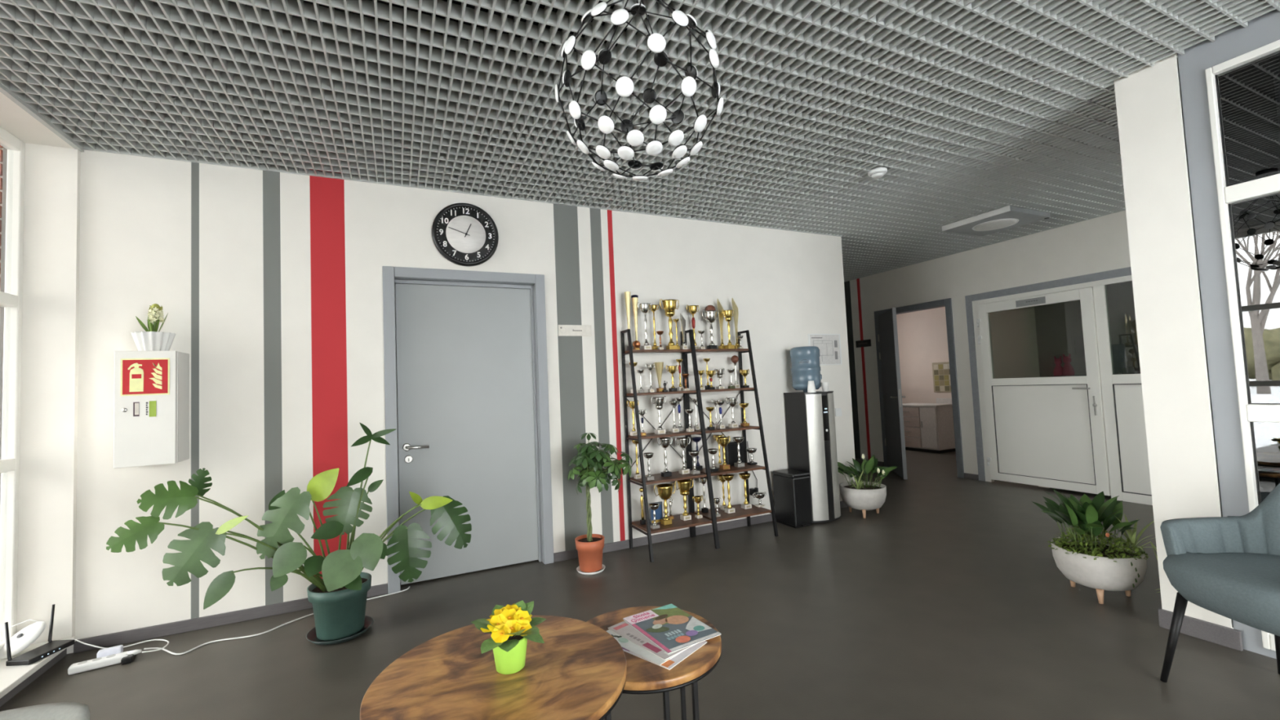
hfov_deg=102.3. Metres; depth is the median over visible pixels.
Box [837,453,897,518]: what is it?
planter
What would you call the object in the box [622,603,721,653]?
magazine
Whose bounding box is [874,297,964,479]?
door
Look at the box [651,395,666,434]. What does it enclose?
trophy
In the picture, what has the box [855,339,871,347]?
plaque
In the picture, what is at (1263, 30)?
window frame
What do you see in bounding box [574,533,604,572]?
pot
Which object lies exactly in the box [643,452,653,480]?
trophy
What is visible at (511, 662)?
pot
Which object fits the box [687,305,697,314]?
bowl
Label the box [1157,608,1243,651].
baseboard
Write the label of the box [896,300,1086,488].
wall
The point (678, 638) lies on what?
print
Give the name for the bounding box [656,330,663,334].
bowl
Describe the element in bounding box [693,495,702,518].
trophy
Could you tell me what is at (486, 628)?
flower
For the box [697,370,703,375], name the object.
bowl
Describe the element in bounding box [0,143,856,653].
wall
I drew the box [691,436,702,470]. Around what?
trophy
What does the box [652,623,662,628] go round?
print
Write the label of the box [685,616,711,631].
print
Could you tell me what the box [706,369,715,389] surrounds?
trophy
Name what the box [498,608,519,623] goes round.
flower
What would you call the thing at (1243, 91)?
window
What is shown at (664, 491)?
bowl
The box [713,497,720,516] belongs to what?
trophy
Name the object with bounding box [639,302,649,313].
bowl
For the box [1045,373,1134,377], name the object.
side table
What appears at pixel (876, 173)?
smoke detector
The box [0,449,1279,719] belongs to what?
floor
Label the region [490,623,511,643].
flower
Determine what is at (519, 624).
flower
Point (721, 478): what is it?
bowl
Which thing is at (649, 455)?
bowl
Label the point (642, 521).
trophy
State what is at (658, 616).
print
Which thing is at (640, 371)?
trophy
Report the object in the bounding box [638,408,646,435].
trophy
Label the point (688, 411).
bowl
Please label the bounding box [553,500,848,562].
baseboard
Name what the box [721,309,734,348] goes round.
trophy
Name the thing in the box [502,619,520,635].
flower
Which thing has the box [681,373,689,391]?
trophy
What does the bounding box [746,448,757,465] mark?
trophy
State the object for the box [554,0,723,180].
pendant lamp
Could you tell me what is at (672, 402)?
bowl
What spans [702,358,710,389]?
trophy
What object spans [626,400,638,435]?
trophy
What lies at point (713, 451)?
bowl
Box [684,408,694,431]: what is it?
trophy
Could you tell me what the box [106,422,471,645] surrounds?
monstera
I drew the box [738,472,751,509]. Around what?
trophy
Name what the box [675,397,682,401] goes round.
bowl
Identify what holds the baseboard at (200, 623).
attached to the wall at (270, 283)
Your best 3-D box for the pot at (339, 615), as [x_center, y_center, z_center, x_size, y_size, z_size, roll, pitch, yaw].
[-1.632,1.343,2.809,0.304,0.261,0.304,-1,-3,-25]
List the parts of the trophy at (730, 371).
stem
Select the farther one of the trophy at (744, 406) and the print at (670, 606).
the trophy at (744, 406)
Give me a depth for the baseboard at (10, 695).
2.44 m
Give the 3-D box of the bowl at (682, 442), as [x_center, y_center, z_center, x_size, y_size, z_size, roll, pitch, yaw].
[0.346,0.672,4.163,0.098,0.083,0.098,-1,-3,-25]
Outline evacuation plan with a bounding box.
[808,333,842,365]
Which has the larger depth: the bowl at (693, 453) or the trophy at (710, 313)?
the trophy at (710, 313)
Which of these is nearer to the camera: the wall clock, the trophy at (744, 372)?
the wall clock
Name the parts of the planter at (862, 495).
blade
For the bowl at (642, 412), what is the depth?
3.97 m
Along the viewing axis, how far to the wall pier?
2.47 m
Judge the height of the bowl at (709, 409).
0.034 m
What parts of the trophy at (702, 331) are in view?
stem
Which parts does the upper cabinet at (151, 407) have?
sign plate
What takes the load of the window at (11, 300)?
in the wall at (46, 575)
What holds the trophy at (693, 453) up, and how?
on the ladder shelf
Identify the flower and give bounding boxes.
[480,618,490,632]
[487,613,507,632]
[489,607,507,618]
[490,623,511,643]
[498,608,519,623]
[501,604,520,611]
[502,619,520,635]
[513,608,531,625]
[514,619,532,635]
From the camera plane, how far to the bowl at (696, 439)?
4.28 m
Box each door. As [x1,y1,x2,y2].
[382,266,554,594]
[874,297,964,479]
[972,275,1152,505]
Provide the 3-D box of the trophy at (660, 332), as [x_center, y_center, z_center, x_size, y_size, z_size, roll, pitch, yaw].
[0.165,-0.158,4.164,0.060,0.149,0.060,-1,-3,-25]
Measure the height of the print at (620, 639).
0.001 m
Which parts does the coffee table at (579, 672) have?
leg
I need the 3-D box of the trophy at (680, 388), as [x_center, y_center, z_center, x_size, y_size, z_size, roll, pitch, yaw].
[0.331,0.125,4.268,0.058,0.262,0.058,-1,-3,-25]
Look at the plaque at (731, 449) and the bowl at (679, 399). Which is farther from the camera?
the plaque at (731, 449)
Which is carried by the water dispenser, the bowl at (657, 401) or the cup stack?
the cup stack
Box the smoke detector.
[867,167,887,178]
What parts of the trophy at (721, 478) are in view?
stem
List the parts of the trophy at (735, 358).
stem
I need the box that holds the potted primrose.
[471,600,546,674]
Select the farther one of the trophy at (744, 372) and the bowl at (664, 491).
the trophy at (744, 372)
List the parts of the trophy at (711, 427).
stem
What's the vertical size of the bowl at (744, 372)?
0.058 m
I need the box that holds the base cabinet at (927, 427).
[902,403,955,453]
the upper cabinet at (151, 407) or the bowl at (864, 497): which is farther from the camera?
the bowl at (864, 497)
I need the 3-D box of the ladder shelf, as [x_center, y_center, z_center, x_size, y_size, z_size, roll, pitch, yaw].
[0.487,0.604,4.183,1.160,1.723,0.389,-1,-3,-25]
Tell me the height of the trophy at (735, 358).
0.287 m
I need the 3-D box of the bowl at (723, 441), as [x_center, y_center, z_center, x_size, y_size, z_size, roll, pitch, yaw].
[0.695,0.683,4.291,0.092,0.078,0.092,-1,-3,-25]
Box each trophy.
[624,291,632,350]
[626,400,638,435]
[629,362,638,393]
[631,294,639,347]
[631,440,641,479]
[632,340,639,349]
[636,369,644,393]
[637,302,652,349]
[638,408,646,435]
[639,487,645,524]
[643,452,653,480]
[645,364,654,392]
[648,304,658,349]
[648,503,659,528]
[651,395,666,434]
[653,362,663,391]
[653,482,675,524]
[656,330,663,349]
[657,436,672,477]
[659,298,679,349]
[662,380,667,391]
[666,364,678,391]
[667,497,673,519]
[668,400,679,432]
[672,319,679,349]
[675,359,684,391]
[675,397,684,431]
[675,436,690,474]
[675,478,693,520]
[680,313,688,349]
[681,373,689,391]
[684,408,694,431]
[686,304,699,349]
[688,450,699,474]
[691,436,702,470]
[692,398,699,430]
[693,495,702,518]
[697,329,705,349]
[697,369,704,390]
[698,477,708,513]
[702,305,719,349]
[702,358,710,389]
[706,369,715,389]
[706,407,715,430]
[707,448,718,471]
[711,399,719,428]
[713,434,724,467]
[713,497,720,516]
[714,368,724,389]
[715,400,724,428]
[716,298,724,348]
[716,435,729,470]
[717,474,727,510]
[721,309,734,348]
[722,474,735,513]
[725,396,738,427]
[726,368,735,388]
[730,355,739,388]
[731,297,740,348]
[732,436,744,467]
[737,335,743,348]
[738,403,749,426]
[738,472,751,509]
[739,368,749,387]
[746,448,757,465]
[752,491,765,506]
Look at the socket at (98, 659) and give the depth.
2.55 m
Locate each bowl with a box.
[628,400,634,408]
[631,440,638,444]
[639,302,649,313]
[639,409,644,416]
[643,452,653,458]
[647,364,653,370]
[648,503,659,510]
[649,304,657,311]
[653,396,664,404]
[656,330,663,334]
[656,483,673,500]
[658,437,670,448]
[662,299,676,311]
[667,365,676,373]
[668,400,678,405]
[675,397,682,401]
[676,437,688,448]
[677,479,691,491]
[681,373,688,377]
[684,408,693,413]
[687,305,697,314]
[688,450,699,457]
[691,436,701,442]
[693,495,702,503]
[697,329,704,333]
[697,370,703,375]
[700,477,706,484]
[703,310,716,323]
[706,370,714,377]
[706,407,714,411]
[707,448,718,454]
[713,497,719,504]
[715,368,724,375]
[715,400,724,405]
[715,435,722,442]
[717,436,728,446]
[719,474,725,482]
[722,474,733,480]
[723,310,733,316]
[726,368,734,373]
[726,397,737,407]
[732,436,743,443]
[738,403,748,408]
[738,472,751,479]
[740,369,748,376]
[746,448,756,453]
[754,492,764,498]
[839,481,886,510]
[1050,536,1146,591]
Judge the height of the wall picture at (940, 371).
0.520 m
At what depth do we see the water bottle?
4.64 m
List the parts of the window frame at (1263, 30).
surround sill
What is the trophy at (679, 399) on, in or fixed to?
on the ladder shelf
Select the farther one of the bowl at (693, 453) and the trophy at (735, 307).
the trophy at (735, 307)
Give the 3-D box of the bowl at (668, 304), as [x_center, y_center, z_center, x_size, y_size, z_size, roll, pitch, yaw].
[0.244,-0.435,4.236,0.126,0.107,0.126,-1,-3,-25]
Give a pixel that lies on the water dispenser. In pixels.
(811, 443)
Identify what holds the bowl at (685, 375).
on the trophy at (685, 375)
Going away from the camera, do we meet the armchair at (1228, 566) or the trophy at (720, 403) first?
the armchair at (1228, 566)
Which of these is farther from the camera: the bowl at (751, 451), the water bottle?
the water bottle
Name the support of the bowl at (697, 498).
on the trophy at (697, 498)
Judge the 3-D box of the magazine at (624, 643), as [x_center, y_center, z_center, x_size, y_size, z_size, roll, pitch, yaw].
[0.030,0.926,1.721,0.287,0.004,0.202,-5,-4,45]
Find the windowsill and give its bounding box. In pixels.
[0,635,75,698]
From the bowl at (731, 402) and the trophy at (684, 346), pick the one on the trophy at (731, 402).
the bowl at (731, 402)
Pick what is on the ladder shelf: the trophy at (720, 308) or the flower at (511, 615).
the trophy at (720, 308)
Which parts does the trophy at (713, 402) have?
stem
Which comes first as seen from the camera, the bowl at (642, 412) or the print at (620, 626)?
the print at (620, 626)
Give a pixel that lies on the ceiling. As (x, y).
(970, 108)
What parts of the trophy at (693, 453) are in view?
stem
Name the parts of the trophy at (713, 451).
stem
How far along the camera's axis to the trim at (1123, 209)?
5.73 m
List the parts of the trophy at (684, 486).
stem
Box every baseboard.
[0,648,66,706]
[73,583,387,653]
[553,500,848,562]
[854,457,884,466]
[963,472,978,479]
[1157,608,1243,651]
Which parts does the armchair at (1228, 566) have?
leg, seat, leg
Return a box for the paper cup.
[820,382,828,391]
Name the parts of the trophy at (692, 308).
stem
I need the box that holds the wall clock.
[431,202,498,266]
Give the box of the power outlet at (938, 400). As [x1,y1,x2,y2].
[935,398,951,403]
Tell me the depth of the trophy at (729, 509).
4.23 m
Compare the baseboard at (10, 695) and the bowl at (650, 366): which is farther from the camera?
the bowl at (650, 366)
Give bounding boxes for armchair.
[0,702,90,719]
[1160,483,1279,682]
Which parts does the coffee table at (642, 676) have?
leg, leg, leg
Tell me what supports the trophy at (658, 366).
on the ladder shelf
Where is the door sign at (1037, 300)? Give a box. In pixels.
[1015,296,1045,306]
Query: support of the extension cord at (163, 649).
on the floor
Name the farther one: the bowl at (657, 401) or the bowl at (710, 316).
the bowl at (710, 316)
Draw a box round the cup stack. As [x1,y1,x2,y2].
[807,380,815,392]
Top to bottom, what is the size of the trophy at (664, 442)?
0.309 m
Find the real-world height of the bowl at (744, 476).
0.048 m
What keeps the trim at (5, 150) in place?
attached to the wall at (46, 575)
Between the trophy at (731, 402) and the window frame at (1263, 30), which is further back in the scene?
the trophy at (731, 402)
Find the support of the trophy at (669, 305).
on the ladder shelf
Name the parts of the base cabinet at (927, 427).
drawer, drawer, drawer, drawer, door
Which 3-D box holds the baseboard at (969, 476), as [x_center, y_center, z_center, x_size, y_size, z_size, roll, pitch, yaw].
[3.931,1.384,6.122,0.014,0.065,0.170,-1,-3,-25]
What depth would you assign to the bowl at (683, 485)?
4.05 m
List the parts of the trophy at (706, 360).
stem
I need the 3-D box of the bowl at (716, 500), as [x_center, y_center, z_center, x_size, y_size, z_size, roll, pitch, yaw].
[0.616,1.132,4.132,0.050,0.042,0.050,-1,-3,-25]
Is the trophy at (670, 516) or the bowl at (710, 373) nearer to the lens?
the trophy at (670, 516)
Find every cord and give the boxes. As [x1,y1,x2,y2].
[65,638,168,653]
[143,586,409,654]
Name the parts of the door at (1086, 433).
frame, rail, rail, panel, rail, frame, handle, rail, panel, rail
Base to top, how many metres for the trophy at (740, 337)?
0.115 m
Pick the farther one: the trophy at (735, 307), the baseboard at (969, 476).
the baseboard at (969, 476)
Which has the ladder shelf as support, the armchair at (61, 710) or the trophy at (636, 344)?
the trophy at (636, 344)
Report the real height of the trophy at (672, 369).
0.214 m
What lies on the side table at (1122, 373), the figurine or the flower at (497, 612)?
the figurine
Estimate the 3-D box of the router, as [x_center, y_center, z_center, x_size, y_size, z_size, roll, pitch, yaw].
[-2.926,1.337,2.523,0.120,0.201,0.210,-2,-3,-1]
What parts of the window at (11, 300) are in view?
frame, frame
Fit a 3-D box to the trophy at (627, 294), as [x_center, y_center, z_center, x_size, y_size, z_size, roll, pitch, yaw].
[-0.091,-0.308,4.101,0.052,0.466,0.050,-1,-3,-25]
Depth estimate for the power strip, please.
2.56 m
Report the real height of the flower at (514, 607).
0.015 m
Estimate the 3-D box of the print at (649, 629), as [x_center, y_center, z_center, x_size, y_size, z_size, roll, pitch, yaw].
[0.061,0.918,1.755,0.080,0.001,0.039,-2,-3,-2]
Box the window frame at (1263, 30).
[1176,8,1279,658]
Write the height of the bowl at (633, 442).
0.033 m
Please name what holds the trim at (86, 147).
attached to the wall at (270, 283)
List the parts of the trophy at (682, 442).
stem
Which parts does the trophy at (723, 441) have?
stem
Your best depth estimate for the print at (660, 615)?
1.85 m
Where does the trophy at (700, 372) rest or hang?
on the ladder shelf
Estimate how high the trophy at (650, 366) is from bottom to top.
0.228 m
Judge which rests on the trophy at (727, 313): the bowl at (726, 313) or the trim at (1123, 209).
the bowl at (726, 313)
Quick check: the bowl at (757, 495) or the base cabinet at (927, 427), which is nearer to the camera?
the bowl at (757, 495)
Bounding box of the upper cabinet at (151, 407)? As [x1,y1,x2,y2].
[113,351,189,468]
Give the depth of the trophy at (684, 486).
4.06 m
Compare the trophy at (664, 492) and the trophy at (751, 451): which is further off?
the trophy at (751, 451)
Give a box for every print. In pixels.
[613,622,628,630]
[617,637,628,642]
[642,642,662,653]
[646,626,669,632]
[650,607,690,625]
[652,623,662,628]
[653,603,676,609]
[654,613,667,620]
[661,659,674,667]
[675,635,690,642]
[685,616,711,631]
[685,630,697,635]
[693,625,704,631]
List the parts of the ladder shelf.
post, rail, rail, rail, post, post, post, post, post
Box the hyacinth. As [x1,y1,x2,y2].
[130,303,175,351]
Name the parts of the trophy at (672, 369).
stem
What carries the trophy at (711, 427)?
on the ladder shelf
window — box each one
[0,126,25,651]
[1204,39,1279,651]
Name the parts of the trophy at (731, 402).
stem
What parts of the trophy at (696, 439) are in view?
stem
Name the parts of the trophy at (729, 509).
stem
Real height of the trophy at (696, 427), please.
0.265 m
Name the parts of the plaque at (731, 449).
lid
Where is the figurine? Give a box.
[1053,353,1075,375]
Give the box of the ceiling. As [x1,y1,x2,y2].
[0,0,1279,280]
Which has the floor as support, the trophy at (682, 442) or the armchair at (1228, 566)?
the armchair at (1228, 566)
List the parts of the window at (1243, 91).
frame, pane, pane, pane, frame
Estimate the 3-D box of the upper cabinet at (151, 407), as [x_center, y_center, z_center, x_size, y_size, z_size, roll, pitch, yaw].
[-2.674,0.262,2.833,0.252,0.611,0.209,-1,-3,-25]
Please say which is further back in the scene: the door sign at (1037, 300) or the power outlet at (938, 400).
the power outlet at (938, 400)
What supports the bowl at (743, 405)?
on the trophy at (744, 406)
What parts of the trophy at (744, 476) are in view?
stem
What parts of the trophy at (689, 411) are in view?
stem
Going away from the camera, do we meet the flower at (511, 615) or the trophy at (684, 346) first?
the flower at (511, 615)
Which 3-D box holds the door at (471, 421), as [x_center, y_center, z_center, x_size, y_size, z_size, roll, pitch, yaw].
[-1.211,0.439,3.695,1.099,2.146,0.172,-1,-3,-25]
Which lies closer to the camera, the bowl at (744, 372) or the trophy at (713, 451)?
the trophy at (713, 451)
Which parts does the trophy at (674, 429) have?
stem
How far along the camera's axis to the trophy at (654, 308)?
4.22 m
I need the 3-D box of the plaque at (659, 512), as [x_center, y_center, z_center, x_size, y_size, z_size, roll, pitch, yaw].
[0.125,1.187,4.001,0.110,0.160,0.014,-1,-3,-25]
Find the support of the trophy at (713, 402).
on the ladder shelf
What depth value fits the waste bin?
4.48 m
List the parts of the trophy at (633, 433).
stem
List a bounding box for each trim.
[0,83,84,151]
[0,146,7,506]
[83,142,842,236]
[844,208,1125,281]
[964,266,1131,481]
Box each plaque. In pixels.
[648,501,662,524]
[724,440,744,466]
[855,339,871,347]
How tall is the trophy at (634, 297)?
0.449 m
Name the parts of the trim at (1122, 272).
post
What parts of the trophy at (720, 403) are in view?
stem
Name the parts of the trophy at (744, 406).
stem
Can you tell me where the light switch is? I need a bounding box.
[835,408,841,416]
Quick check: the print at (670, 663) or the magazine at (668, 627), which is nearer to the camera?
the print at (670, 663)
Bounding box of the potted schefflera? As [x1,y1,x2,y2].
[567,432,632,574]
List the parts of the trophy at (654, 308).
stem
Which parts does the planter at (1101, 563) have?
blade, blade, blade, blade, blade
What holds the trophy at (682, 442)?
on the ladder shelf
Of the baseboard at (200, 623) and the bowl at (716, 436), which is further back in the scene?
the bowl at (716, 436)
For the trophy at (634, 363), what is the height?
0.242 m
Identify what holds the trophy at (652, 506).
on the ladder shelf
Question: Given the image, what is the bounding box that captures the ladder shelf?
[620,328,778,562]
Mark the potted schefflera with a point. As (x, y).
(589, 547)
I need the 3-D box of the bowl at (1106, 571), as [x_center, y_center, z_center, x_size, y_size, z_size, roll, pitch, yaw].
[2.564,1.151,2.886,0.400,0.207,0.400,-1,-3,-25]
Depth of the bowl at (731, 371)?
4.40 m
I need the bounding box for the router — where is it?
[4,604,75,666]
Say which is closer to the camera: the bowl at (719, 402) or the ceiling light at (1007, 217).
the bowl at (719, 402)
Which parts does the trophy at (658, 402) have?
stem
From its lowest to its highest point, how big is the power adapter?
0.480 m
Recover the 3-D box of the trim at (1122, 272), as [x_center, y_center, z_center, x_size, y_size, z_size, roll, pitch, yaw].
[4.405,0.253,5.086,0.022,2.178,2.235,-1,-3,-25]
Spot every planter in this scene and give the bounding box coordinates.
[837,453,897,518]
[1031,488,1159,604]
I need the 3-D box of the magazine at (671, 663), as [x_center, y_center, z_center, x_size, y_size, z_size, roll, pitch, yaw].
[0.051,0.927,1.692,0.272,0.004,0.202,-5,-4,41]
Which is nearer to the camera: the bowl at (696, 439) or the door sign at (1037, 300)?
the bowl at (696, 439)
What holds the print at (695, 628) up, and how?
on the magazine at (668, 627)
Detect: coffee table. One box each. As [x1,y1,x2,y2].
[360,615,626,719]
[586,606,721,719]
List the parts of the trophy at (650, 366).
stem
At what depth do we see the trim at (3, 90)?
2.50 m
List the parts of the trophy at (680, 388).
stem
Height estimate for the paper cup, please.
0.084 m
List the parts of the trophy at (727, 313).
stem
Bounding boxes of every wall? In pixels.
[0,92,80,644]
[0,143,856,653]
[844,210,1130,474]
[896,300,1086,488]
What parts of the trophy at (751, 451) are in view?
stem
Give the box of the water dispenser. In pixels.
[783,391,840,523]
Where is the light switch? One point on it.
(837, 411)
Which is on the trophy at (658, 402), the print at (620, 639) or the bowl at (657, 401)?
the bowl at (657, 401)
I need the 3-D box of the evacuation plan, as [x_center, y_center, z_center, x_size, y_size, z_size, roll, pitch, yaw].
[1.828,-0.104,5.087,0.420,0.310,0.008,-1,-3,-25]
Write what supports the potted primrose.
on the coffee table at (579, 672)
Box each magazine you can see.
[606,629,686,665]
[608,608,697,660]
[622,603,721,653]
[622,640,706,670]
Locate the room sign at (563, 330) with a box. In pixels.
[558,324,591,336]
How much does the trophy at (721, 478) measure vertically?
0.292 m
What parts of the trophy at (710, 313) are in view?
stem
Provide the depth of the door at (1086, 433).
5.20 m
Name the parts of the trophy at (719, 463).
stem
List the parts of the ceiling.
blade, blade, blade, blade, blade, blade, blade, blade, blade, blade, blade, blade, blade, blade, blade, blade, blade, blade, blade, blade, blade, blade, blade, blade, blade, blade, blade, blade, blade, blade, blade, blade, blade, blade, blade, blade, blade, blade, blade, blade, blade, blade, blade, blade, blade, blade, blade, blade, blade, blade, blade, blade, blade, blade, blade, blade, blade, blade, blade, blade, blade, blade, blade, blade, blade, blade, blade, blade, blade, blade, blade, blade, blade, blade, blade, blade, blade, blade, blade, blade, blade, blade, blade, blade, blade, blade, blade, blade, blade, blade, blade, blade, blade, blade, blade, blade, blade, blade, blade, blade, blade, blade, blade, blade, blade, blade, blade, blade, blade, blade, blade, blade, blade, blade, blade, blade, blade, blade, blade, blade, blade, blade, blade, blade, blade, blade, blade, blade, blade, blade, blade, blade, blade, blade, blade, blade, blade, blade, blade, blade, blade, blade, blade, blade, blade, blade, blade, blade, blade, blade, blade, blade, blade, blade, blade, blade, blade, blade, blade, blade, blade, blade, blade, blade, blade, blade, blade, blade, blade, blade, blade, blade, blade, blade, blade, blade, blade, blade, blade, blade, blade, blade, blade, blade, blade, blade, blade, blade, blade, blade, blade, blade, blade, blade, blade, blade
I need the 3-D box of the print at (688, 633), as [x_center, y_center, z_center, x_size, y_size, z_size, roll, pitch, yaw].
[0.173,0.911,1.720,0.044,0.001,0.036,-1,-3,-31]
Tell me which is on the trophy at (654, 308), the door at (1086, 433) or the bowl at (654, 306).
the bowl at (654, 306)
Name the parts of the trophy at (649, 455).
stem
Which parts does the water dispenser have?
plate, panel, panel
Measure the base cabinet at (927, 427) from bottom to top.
0.765 m
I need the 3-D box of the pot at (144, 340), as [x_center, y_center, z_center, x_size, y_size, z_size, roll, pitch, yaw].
[-2.688,-0.095,2.850,0.183,0.108,0.178,-1,-3,-25]
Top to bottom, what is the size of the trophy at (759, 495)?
0.115 m
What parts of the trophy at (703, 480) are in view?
stem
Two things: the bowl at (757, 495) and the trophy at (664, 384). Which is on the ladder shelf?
the trophy at (664, 384)
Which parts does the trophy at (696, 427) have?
stem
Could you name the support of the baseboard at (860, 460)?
attached to the wall at (1099, 244)
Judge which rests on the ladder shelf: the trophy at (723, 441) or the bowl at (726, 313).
the trophy at (723, 441)
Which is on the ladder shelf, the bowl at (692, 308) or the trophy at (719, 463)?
the trophy at (719, 463)
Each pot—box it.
[130,331,175,351]
[306,572,371,640]
[491,635,527,674]
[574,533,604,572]
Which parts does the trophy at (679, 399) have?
stem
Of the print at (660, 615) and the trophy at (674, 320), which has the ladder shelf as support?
the trophy at (674, 320)
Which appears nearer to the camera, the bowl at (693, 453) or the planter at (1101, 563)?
the planter at (1101, 563)
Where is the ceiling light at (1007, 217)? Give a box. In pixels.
[942,205,1049,235]
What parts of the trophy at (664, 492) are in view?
stem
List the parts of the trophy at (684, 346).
blade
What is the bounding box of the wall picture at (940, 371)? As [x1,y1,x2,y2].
[932,361,951,391]
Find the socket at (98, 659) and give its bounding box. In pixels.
[92,657,102,661]
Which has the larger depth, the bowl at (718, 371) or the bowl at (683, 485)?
the bowl at (718, 371)
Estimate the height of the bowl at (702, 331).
0.029 m
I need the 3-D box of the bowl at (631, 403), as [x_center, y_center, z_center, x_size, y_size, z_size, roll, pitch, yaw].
[-0.056,0.353,4.047,0.070,0.060,0.070,-1,-3,-25]
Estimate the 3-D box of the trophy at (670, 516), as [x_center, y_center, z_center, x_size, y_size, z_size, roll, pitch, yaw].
[0.246,1.179,4.114,0.043,0.175,0.031,-1,-3,-25]
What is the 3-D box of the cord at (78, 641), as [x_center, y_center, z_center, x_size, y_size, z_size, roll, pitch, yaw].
[-2.720,1.467,2.682,0.487,0.087,0.117,-2,-3,-1]
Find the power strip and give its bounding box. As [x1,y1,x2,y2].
[67,644,141,675]
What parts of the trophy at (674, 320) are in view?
stem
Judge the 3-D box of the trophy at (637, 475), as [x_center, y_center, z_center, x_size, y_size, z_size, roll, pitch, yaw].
[-0.025,0.774,4.028,0.069,0.298,0.069,-1,-3,-25]
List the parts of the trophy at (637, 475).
stem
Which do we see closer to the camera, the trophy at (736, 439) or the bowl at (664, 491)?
the bowl at (664, 491)
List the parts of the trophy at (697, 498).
stem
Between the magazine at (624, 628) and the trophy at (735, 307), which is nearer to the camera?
the magazine at (624, 628)
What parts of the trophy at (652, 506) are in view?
stem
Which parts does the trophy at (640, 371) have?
stem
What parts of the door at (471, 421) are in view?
casing, handle, casing, casing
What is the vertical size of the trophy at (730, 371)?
0.165 m
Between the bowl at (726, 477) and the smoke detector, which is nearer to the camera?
the smoke detector
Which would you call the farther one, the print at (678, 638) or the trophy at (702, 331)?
the trophy at (702, 331)
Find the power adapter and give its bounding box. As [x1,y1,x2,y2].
[746,440,758,495]
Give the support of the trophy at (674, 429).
on the ladder shelf
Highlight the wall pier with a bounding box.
[1114,53,1233,628]
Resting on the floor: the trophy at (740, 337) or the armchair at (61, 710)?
the armchair at (61, 710)
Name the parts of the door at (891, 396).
casing, latch plate, casing, casing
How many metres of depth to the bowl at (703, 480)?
4.27 m
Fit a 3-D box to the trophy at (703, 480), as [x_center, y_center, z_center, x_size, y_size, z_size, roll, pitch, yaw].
[0.532,1.119,4.282,0.070,0.289,0.063,-3,-3,16]
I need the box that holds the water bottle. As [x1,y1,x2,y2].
[789,346,822,391]
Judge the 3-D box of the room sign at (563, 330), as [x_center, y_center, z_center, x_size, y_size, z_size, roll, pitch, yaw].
[-0.503,-0.229,3.999,0.268,0.086,0.009,-1,-3,-25]
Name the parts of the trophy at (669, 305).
stem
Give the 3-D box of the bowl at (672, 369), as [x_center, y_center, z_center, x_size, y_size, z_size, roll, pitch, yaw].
[0.262,0.081,4.192,0.076,0.065,0.076,-1,-3,-25]
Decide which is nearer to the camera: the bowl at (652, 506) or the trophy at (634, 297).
the bowl at (652, 506)
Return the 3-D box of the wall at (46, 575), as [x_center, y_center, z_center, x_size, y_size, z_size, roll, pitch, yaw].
[-1.835,-0.231,-0.175,0.340,3.150,6.415,-1,-3,-25]
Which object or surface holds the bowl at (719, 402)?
on the trophy at (720, 403)
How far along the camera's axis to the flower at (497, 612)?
1.53 m
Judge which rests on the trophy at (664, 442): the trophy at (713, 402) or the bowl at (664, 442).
the bowl at (664, 442)
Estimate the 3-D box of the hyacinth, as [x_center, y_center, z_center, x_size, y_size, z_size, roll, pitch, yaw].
[-2.692,-0.177,2.854,0.183,0.272,0.178,-1,-3,-25]
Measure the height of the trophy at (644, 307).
0.377 m
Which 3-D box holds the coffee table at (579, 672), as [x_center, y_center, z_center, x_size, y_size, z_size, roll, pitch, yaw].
[-0.390,1.133,1.480,0.722,0.470,0.722,-1,-3,-25]
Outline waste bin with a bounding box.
[772,468,812,528]
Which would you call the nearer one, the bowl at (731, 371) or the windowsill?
the windowsill
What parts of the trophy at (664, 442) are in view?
stem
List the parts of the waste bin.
lid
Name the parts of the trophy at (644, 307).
stem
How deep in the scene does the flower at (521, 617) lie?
1.52 m
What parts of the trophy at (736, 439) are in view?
stem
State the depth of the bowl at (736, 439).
4.35 m
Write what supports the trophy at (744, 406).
on the ladder shelf
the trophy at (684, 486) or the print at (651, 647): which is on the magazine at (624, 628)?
the print at (651, 647)
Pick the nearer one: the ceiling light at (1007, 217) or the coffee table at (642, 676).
the coffee table at (642, 676)
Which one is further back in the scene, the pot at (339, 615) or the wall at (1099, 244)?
the wall at (1099, 244)

